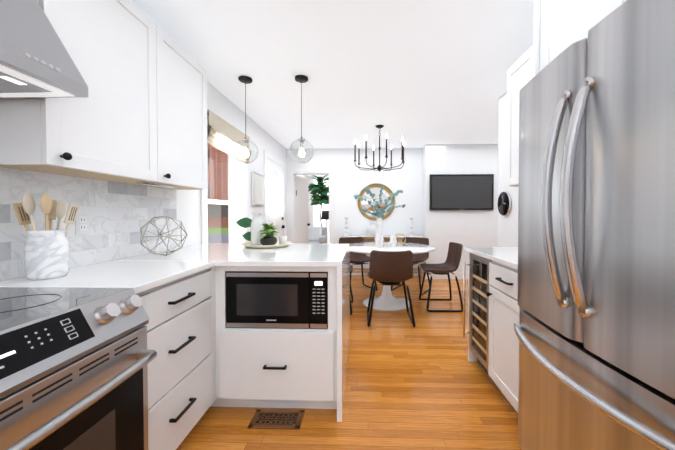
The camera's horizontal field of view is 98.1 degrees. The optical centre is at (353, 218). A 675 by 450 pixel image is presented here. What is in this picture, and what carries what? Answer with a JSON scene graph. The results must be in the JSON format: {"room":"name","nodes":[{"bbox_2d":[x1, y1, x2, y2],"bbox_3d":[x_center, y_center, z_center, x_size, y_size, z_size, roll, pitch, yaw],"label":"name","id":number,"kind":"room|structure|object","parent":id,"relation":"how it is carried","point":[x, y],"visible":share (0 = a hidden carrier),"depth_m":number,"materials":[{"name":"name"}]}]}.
{"room":"dining room and kitchen","nodes":[
{"label":"dining room and kitchen","id":0,"kind":"room"},
{"bbox_2d":[140,243,263,326],"bbox_3d":[-1.062,0.450,2.193,0.648,0.374,0.940,0,1,2],"label":"countertop","id":1,"kind":"structure","parent":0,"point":[228,256],"depth_m":1.81,"materials":[{"name":"white stone"}]},
{"bbox_2d":[140,216,187,255],"bbox_3d":[-1.215,0.108,1.878,0.206,0.256,0.240,0,1,2],"label":"orb","id":2,"kind":"object","parent":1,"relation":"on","point":[160,235],"visible":1,"depth_m":1.86,"materials":[{"name":"silver metal"}]},
{"bbox_2d":[241,241,291,247],"bbox_3d":[-0.720,0.215,2.438,0.406,0.027,0.406,0,1,2],"label":"round tray","id":3,"kind":"object","parent":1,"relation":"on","point":[249,245],"visible":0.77,"depth_m":2.29,"materials":[{"name":"beige wood"}]},
{"bbox_2d":[251,212,262,244],"bbox_3d":[-0.810,0.082,2.459,0.100,0.272,0.100,0,1,2],"label":"bottle vase","id":4,"kind":"object","parent":3,"relation":"on","point":[256,226],"visible":0.98,"depth_m":2.42,"materials":[{"name":"ceramic"}]},
{"bbox_2d":[236,217,281,244],"bbox_3d":[-0.819,0.105,2.437,0.449,0.228,0.331,0,1,2],"label":"potted plant","id":5,"kind":"object","parent":3,"relation":"on","point":[267,230],"visible":0.92,"depth_m":2.37,"materials":[{"name":"green plant"}]},
{"bbox_2d":[278,236,286,244],"bbox_3d":[-0.594,0.183,2.464,0.072,0.070,0.072,0,1,2],"label":"pot","id":6,"kind":"object","parent":3,"relation":"on","point":[282,239],"visible":0.85,"depth_m":2.44,"materials":[{"name":"ceramic"}]},
{"bbox_2d":[176,81,286,247],"bbox_3d":[-1.489,-0.066,1.827,0.160,2.440,7.940,0,1,2],"label":"wall","id":7,"kind":"structure","parent":0,"point":[220,104],"depth_m":3.35,"materials":[{"name":"white paint"}]},
{"bbox_2d":[0,0,87,97],"bbox_3d":[-1.203,-0.845,0.684,0.458,0.837,0.756,0,1,2],"label":"range hood","id":8,"kind":"object","parent":7,"relation":"attached to","point":[36,60],"visible":1,"depth_m":0.95,"materials":[{"name":"silver metal"}]},
{"bbox_2d":[0,167,176,280],"bbox_3d":[-1.458,-0.268,0.132,0.008,1.100,4.320,0,1,2],"label":"tile backsplash","id":9,"kind":"structure","parent":7,"relation":"attached to","point":[121,215],"depth_m":1.58,"materials":[{"name":"stone"}]},
{"bbox_2d":[75,212,89,234],"bbox_3d":[-1.407,0.026,1.518,0.008,0.117,0.075,0,1,2],"label":"outlet","id":10,"kind":"object","parent":9,"relation":"attached to","point":[82,223],"visible":0.85,"depth_m":1.51,"materials":[{"name":"white plastic"}]},
{"bbox_2d":[0,0,207,189],"bbox_3d":[-1.259,-0.671,1.695,0.284,0.937,1.170,0,1,2],"label":"upper cabinet","id":11,"kind":"object","parent":7,"relation":"attached to","point":[137,115],"visible":0.96,"depth_m":1.45,"materials":[{"name":"white wood"}]},
{"bbox_2d":[201,118,245,243],"bbox_3d":[-1.424,-0.173,3.144,0.210,1.560,1.030,0,1,2],"label":"window","id":12,"kind":"structure","parent":7,"relation":"in","point":[236,202],"depth_m":3.53,"materials":[{"name":"clear glass"}]},
{"bbox_2d":[207,109,251,162],"bbox_3d":[-1.316,-0.836,3.130,0.095,0.324,0.960,0,1,2],"label":"blind","id":13,"kind":"object","parent":12,"relation":"attached to","point":[223,135],"visible":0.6,"depth_m":2.96,"materials":[{"name":"fabric"}]},
{"bbox_2d":[251,172,263,205],"bbox_3d":[-1.321,-0.403,4.058,0.035,0.440,0.420,0,1,2],"label":"picture","id":14,"kind":"object","parent":7,"relation":"attached to","point":[257,189],"visible":1,"depth_m":3.98,"materials":[{"name":"white paper"}]},
{"bbox_2d":[263,150,284,240],"bbox_3d":[-1.287,0.038,4.899,0.055,2.130,1.110,0,1,2],"label":"door","id":15,"kind":"structure","parent":7,"relation":"attached to","point":[274,190],"depth_m":4.85,"materials":[{"name":"white metal"}]},
{"bbox_2d":[307,176,328,225],"bbox_3d":[0.124,-0.197,9.690,3.300,2.440,0.120,0,1,2],"label":"wall","id":16,"kind":"structure","parent":0,"point":[310,213],"depth_m":9.67,"materials":[{"name":"white paint"}]},
{"bbox_2d":[314,178,328,243],"bbox_3d":[-0.758,-0.176,9.617,1.100,2.300,0.050,0,1,2],"label":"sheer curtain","id":17,"kind":"object","parent":16,"relation":"attached to","point":[317,208],"visible":0.12,"depth_m":9.63,"materials":[{"name":"white fabric"}]},
{"bbox_2d":[131,0,533,175],"bbox_3d":[0.936,-1.358,3.732,5.590,0.080,11.940,0,1,2],"label":"ceiling","id":18,"kind":"structure","parent":0,"point":[418,73],"depth_m":2.39,"materials":[{"name":"paint"}]},
{"bbox_2d":[233,75,258,163],"bbox_3d":[-1.001,-0.907,2.718,0.224,0.786,0.224,0,1,2],"label":"pendant light","id":19,"kind":"object","parent":18,"relation":"hanging from","point":[245,80],"visible":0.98,"depth_m":2.71,"materials":[{"name":"black metal"}]},
{"bbox_2d":[289,75,313,162],"bbox_3d":[-0.478,-0.906,2.702,0.224,0.786,0.224,0,1,2],"label":"pendant light","id":20,"kind":"object","parent":18,"relation":"hanging from","point":[301,79],"visible":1,"depth_m":2.69,"materials":[{"name":"black metal"}]},
{"bbox_2d":[354,125,404,171],"bbox_3d":[0.375,-0.995,4.175,0.740,0.659,0.740,0,1,2],"label":"chandelier","id":21,"kind":"object","parent":18,"relation":"hanging from","point":[379,167],"visible":1,"depth_m":4.14,"materials":[{"name":"black metal"}]},
{"bbox_2d":[176,275,520,449],"bbox_3d":[0.936,1.162,3.774,5.590,0.080,11.940,0,1,2],"label":"floor","id":22,"kind":"structure","parent":0,"point":[424,384],"depth_m":1.86,"materials":[{"name":"brown wood"}]},
{"bbox_2d":[0,287,156,449],"bbox_3d":[-1.061,0.706,0.706,0.743,0.895,0.756,0,1,2],"label":"range","id":23,"kind":"object","parent":22,"relation":"on","point":[74,362],"visible":1,"depth_m":0.83,"materials":[{"name":"silver metal"}]},
{"bbox_2d":[138,267,215,449],"bbox_3d":[-1.114,0.719,1.409,0.593,0.886,0.638,0,1,2],"label":"base cabinet","id":24,"kind":"object","parent":22,"relation":"on","point":[202,362],"depth_m":1.38,"materials":[{"name":"white wood"}]},
{"bbox_2d":[0,259,215,294],"bbox_3d":[-1.105,0.261,1.381,0.613,0.030,0.598,0,1,2],"label":"countertop","id":25,"kind":"structure","parent":24,"relation":"on","point":[141,275],"depth_m":1.30,"materials":[{"name":"white stone"}]},
{"bbox_2d":[12,192,78,279],"bbox_3d":[-1.300,0.071,1.235,0.138,0.354,0.191,0,1,2],"label":"utensil crock","id":26,"kind":"object","parent":25,"relation":"on","point":[46,253],"visible":1,"depth_m":1.20,"materials":[{"name":"stone"}]},
{"bbox_2d":[247,409,304,428],"bbox_3d":[-0.439,1.153,1.685,0.290,0.006,0.150,0,1,2],"label":"floor vent","id":27,"kind":"object","parent":22,"relation":"in","point":[274,419],"visible":1,"depth_m":1.68,"materials":[{"name":"brown metal"}]},
{"bbox_2d":[220,287,347,421],"bbox_3d":[-0.424,0.893,2.170,0.687,0.512,0.960,0,1,2],"label":"base cabinet","id":28,"kind":"object","parent":22,"relation":"on","point":[260,367],"depth_m":1.69,"materials":[{"name":"white wood"}]},
{"bbox_2d":[226,271,327,328],"bbox_3d":[-0.443,0.474,1.925,0.600,0.330,0.438,0,1,2],"label":"microwave","id":29,"kind":"object","parent":28,"relation":"in","point":[278,299],"visible":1,"depth_m":1.71,"materials":[{"name":"black metal"}]},
{"bbox_2d":[256,247,343,302],"bbox_3d":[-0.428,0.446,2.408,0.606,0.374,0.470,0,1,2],"label":"countertop","id":30,"kind":"structure","parent":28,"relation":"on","point":[330,260],"depth_m":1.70,"materials":[{"name":"white stone"}]},
{"bbox_2d":[308,226,327,243],"bbox_3d":[-1.029,0.630,7.343,0.700,0.864,0.770,0,1,2],"label":"armchair","id":31,"kind":"object","parent":22,"relation":"on","point":[317,234],"visible":0.21,"depth_m":7.30,"materials":[{"name":"fabric"}]},
{"bbox_2d":[308,175,328,225],"bbox_3d":[-0.940,-0.113,8.427,0.848,2.312,0.819,0,1,2],"label":"fiddle leaf fig","id":32,"kind":"object","parent":22,"relation":"on","point":[320,192],"visible":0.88,"depth_m":8.27,"materials":[{"name":"green plant"}]},
{"bbox_2d":[321,211,328,227],"bbox_3d":[-0.705,0.417,7.914,0.462,1.268,0.430,0,1,2],"label":"tripod floor lamp","id":33,"kind":"object","parent":22,"relation":"on","point":[325,215],"visible":0.56,"depth_m":7.83,"materials":[{"name":"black metal"}]},
{"bbox_2d":[350,282,352,314],"bbox_3d":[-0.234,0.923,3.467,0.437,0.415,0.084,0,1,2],"label":"chair leg","id":34,"kind":"object","parent":22,"relation":"on","point":[350,282],"depth_m":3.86,"materials":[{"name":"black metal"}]},
{"bbox_2d":[339,237,377,290],"bbox_3d":[0.042,0.708,4.590,0.506,0.812,0.492,0,1,-27],"label":"dining chair","id":35,"kind":"object","parent":22,"relation":"on","point":[358,258],"visible":0.56,"depth_m":4.72,"materials":[{"name":"brown leather"}]},
{"bbox_2d":[367,290,374,326],"bbox_3d":[0.196,0.926,3.267,0.084,0.415,0.437,0,1,2],"label":"chair leg","id":36,"kind":"object","parent":22,"relation":"on","point":[372,293],"depth_m":3.09,"materials":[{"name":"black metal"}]},
{"bbox_2d":[340,236,424,275],"bbox_3d":[0.523,0.710,5.435,1.520,0.769,0.330,0,1,2],"label":"console table","id":37,"kind":"object","parent":22,"relation":"on","point":[373,237],"visible":0.33,"depth_m":5.29,"materials":[{"name":"wood"}]},
{"bbox_2d":[344,217,348,235],"bbox_3d":[-0.127,0.149,5.461,0.090,0.350,0.090,0,1,2],"label":"candlestick","id":38,"kind":"object","parent":37,"relation":"on","point":[346,226],"visible":1,"depth_m":5.44,"materials":[{"name":"ceramic"}]},
{"bbox_2d":[367,223,375,235],"bbox_3d":[0.363,0.204,5.456,0.230,0.240,0.230,0,1,2],"label":"vase","id":39,"kind":"object","parent":37,"relation":"on","point":[371,229],"visible":0.85,"depth_m":5.38,"materials":[{"name":"ceramic"}]},
{"bbox_2d":[409,217,413,235],"bbox_3d":[1.083,0.149,5.423,0.090,0.350,0.090,0,1,2],"label":"candlestick","id":40,"kind":"object","parent":37,"relation":"on","point":[411,231],"visible":1,"depth_m":5.40,"materials":[{"name":"ceramic"}]},
{"bbox_2d":[368,250,412,289],"bbox_3d":[0.405,0.520,3.228,0.480,0.384,0.485,0,1,2],"label":"dining chair","id":41,"kind":"object","parent":22,"relation":"on","point":[391,268],"depth_m":3.04,"materials":[{"name":"brown leather"}]},
{"bbox_2d":[350,242,434,310],"bbox_3d":[0.445,0.743,3.882,1.240,0.752,1.240,0,1,2],"label":"dining table","id":42,"kind":"object","parent":22,"relation":"on","point":[386,300],"visible":0.67,"depth_m":3.75,"materials":[{"name":"stone"}]},
{"bbox_2d":[353,185,405,247],"bbox_3d":[0.329,-0.034,3.740,0.660,0.806,0.218,0,1,2],"label":"vase","id":43,"kind":"object","parent":42,"relation":"on","point":[379,239],"visible":1,"depth_m":3.71,"materials":[{"name":"white ceramic"}]},
{"bbox_2d":[390,233,396,247],"bbox_3d":[0.511,0.274,3.752,0.092,0.190,0.092,0,1,2],"label":"vase","id":44,"kind":"object","parent":42,"relation":"on","point":[393,242],"visible":1,"depth_m":3.72,"materials":[{"name":"white ceramic"}]},
{"bbox_2d":[396,233,405,245],"bbox_3d":[0.616,0.281,3.909,0.164,0.169,0.171,0,1,2],"label":"orb","id":45,"kind":"object","parent":42,"relation":"on","point":[400,240],"visible":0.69,"depth_m":3.88,"materials":[{"name":"gold metal"}]},
{"bbox_2d":[404,290,415,327],"bbox_3d":[0.614,0.926,3.254,0.084,0.415,0.437,0,1,2],"label":"chair leg","id":46,"kind":"object","parent":22,"relation":"on","point":[412,319],"depth_m":3.08,"materials":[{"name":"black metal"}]},
{"bbox_2d":[391,237,429,294],"bbox_3d":[0.911,0.709,4.562,0.506,0.812,0.492,1,1,33],"label":"dining chair","id":47,"kind":"object","parent":22,"relation":"on","point":[418,258],"visible":0.5,"depth_m":4.61,"materials":[{"name":"brown leather"}]},
{"bbox_2d":[419,276,424,299],"bbox_3d":[1.123,0.914,3.983,0.437,0.415,0.084,0,1,2],"label":"chair leg","id":48,"kind":"object","parent":22,"relation":"on","point":[420,298],"depth_m":3.99,"materials":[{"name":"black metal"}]},
{"bbox_2d":[420,242,462,276],"bbox_3d":[1.143,0.511,3.766,0.485,0.384,0.480,0,1,2],"label":"dining chair","id":49,"kind":"object","parent":22,"relation":"on","point":[452,262],"depth_m":3.83,"materials":[{"name":"brown leather"}]},
{"bbox_2d":[425,277,462,311],"bbox_3d":[1.110,0.921,3.565,0.437,0.415,0.084,0,1,2],"label":"chair legs","id":50,"kind":"object","parent":22,"relation":"on","point":[428,299],"depth_m":3.56,"materials":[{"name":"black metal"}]},
{"bbox_2d":[463,253,498,388],"bbox_3d":[1.186,0.710,2.142,0.651,0.879,0.366,0,1,2],"label":"wine cooler","id":51,"kind":"object","parent":22,"relation":"on","point":[479,285],"visible":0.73,"depth_m":2.17,"materials":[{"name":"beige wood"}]},
{"bbox_2d":[465,247,518,412],"bbox_3d":[1.199,0.695,1.919,0.662,0.915,0.906,0,1,2],"label":"base cabinet","id":52,"kind":"object","parent":22,"relation":"on","point":[503,351],"visible":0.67,"depth_m":1.78,"materials":[{"name":"white wood"}]},
{"bbox_2d":[514,0,674,449],"bbox_3d":[1.085,0.266,0.982,0.834,1.765,0.910,0,1,2],"label":"fridge","id":53,"kind":"object","parent":22,"relation":"on","point":[594,328],"visible":1,"depth_m":0.89,"materials":[{"name":"silver metal"}]},
{"bbox_2d":[287,144,497,271],"bbox_3d":[1.166,-0.127,5.506,5.240,2.440,0.420,0,1,2],"label":"wall","id":54,"kind":"structure","parent":0,"point":[440,230],"depth_m":5.59,"materials":[{"name":"white paint"}]},
{"bbox_2d":[295,175,309,243],"bbox_3d":[-1.084,0.102,6.146,0.145,1.940,0.684,0,1,12],"label":"open interior door","id":55,"kind":"structure","parent":54,"relation":"in","point":[301,197],"depth_m":6.08,"materials":[{"name":"white wood"}]},
{"bbox_2d":[290,170,332,243],"bbox_3d":[-0.809,0.072,5.712,0.830,2.035,0.138,0,1,2],"label":"door frame","id":56,"kind":"structure","parent":54,"relation":"attached to","point":[293,173],"depth_m":5.64,"materials":[{"name":"white wood"}]},
{"bbox_2d":[358,183,394,220],"bbox_3d":[0.443,-0.319,5.603,0.724,0.724,0.014,0,1,2],"label":"round mirror","id":57,"kind":"object","parent":54,"relation":"attached to","point":[375,189],"visible":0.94,"depth_m":5.60,"materials":[{"name":"gold glass"}]},
{"bbox_2d":[351,269,422,275],"bbox_3d":[0.458,1.026,5.628,1.720,0.130,0.017,0,1,2],"label":"baseboard","id":58,"kind":"structure","parent":54,"relation":"attached to","point":[414,274],"depth_m":5.63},
{"bbox_2d":[424,271,468,278],"bbox_3d":[1.949,1.032,5.285,1.308,0.130,0.017,0,1,2],"label":"baseboard","id":59,"kind":"structure","parent":54,"relation":"attached to","point":[459,275],"depth_m":5.28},
{"bbox_2d":[429,174,493,209],"bbox_3d":[1.935,-0.473,5.238,1.125,0.640,0.048,0,1,2],"label":"tv","id":60,"kind":"object","parent":54,"relation":"attached to","point":[461,191],"visible":1,"depth_m":5.21,"materials":[{"name":"black metal"}]},
{"bbox_2d":[498,91,518,246],"bbox_3d":[1.550,-0.043,0.473,0.120,2.440,5.420,0,1,2],"label":"wall","id":61,"kind":"structure","parent":0,"point":[508,230],"depth_m":3.02,"materials":[{"name":"white paint"}]},
{"bbox_2d":[498,191,511,215],"bbox_3d":[1.553,-0.155,3.012,0.027,0.250,0.250,0,1,2],"label":"wall clock","id":62,"kind":"object","parent":61,"relation":"attached to","point":[504,203],"visible":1,"depth_m":2.98,"materials":[{"name":"black metal"}]},
{"bbox_2d":[506,40,533,186],"bbox_3d":[1.330,-0.666,1.809,0.396,0.860,0.740,0,1,2],"label":"upper cabinet","id":63,"kind":"object","parent":61,"relation":"attached to","point":[521,72],"depth_m":2.08,"materials":[{"name":"white wood"}]},
{"bbox_2d":[534,0,597,75],"bbox_3d":[1.205,-0.953,1.158,0.606,0.636,0.519,0,1,2],"label":"upper cabinet","id":64,"kind":"object","parent":61,"relation":"attached to","point":[560,26],"depth_m":1.30,"materials":[{"name":"white wood"}]},
{"bbox_2d":[598,0,626,22],"bbox_3d":[1.192,-0.947,0.761,0.606,0.636,0.522,0,1,2],"label":"upper cabinet","id":65,"kind":"object","parent":61,"relation":"attached to","point":[605,7],"depth_m":1.05,"materials":[{"name":"white wood"}]},
{"label":"outside","id":66,"kind":"structure","parent":0,"visible":0},
{"bbox_2d":[207,142,228,242],"bbox_3d":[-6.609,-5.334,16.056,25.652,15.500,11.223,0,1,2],"label":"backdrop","id":67,"kind":"structure","parent":66,"point":[220,181],"depth_m":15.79,"materials":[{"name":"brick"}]}
]}

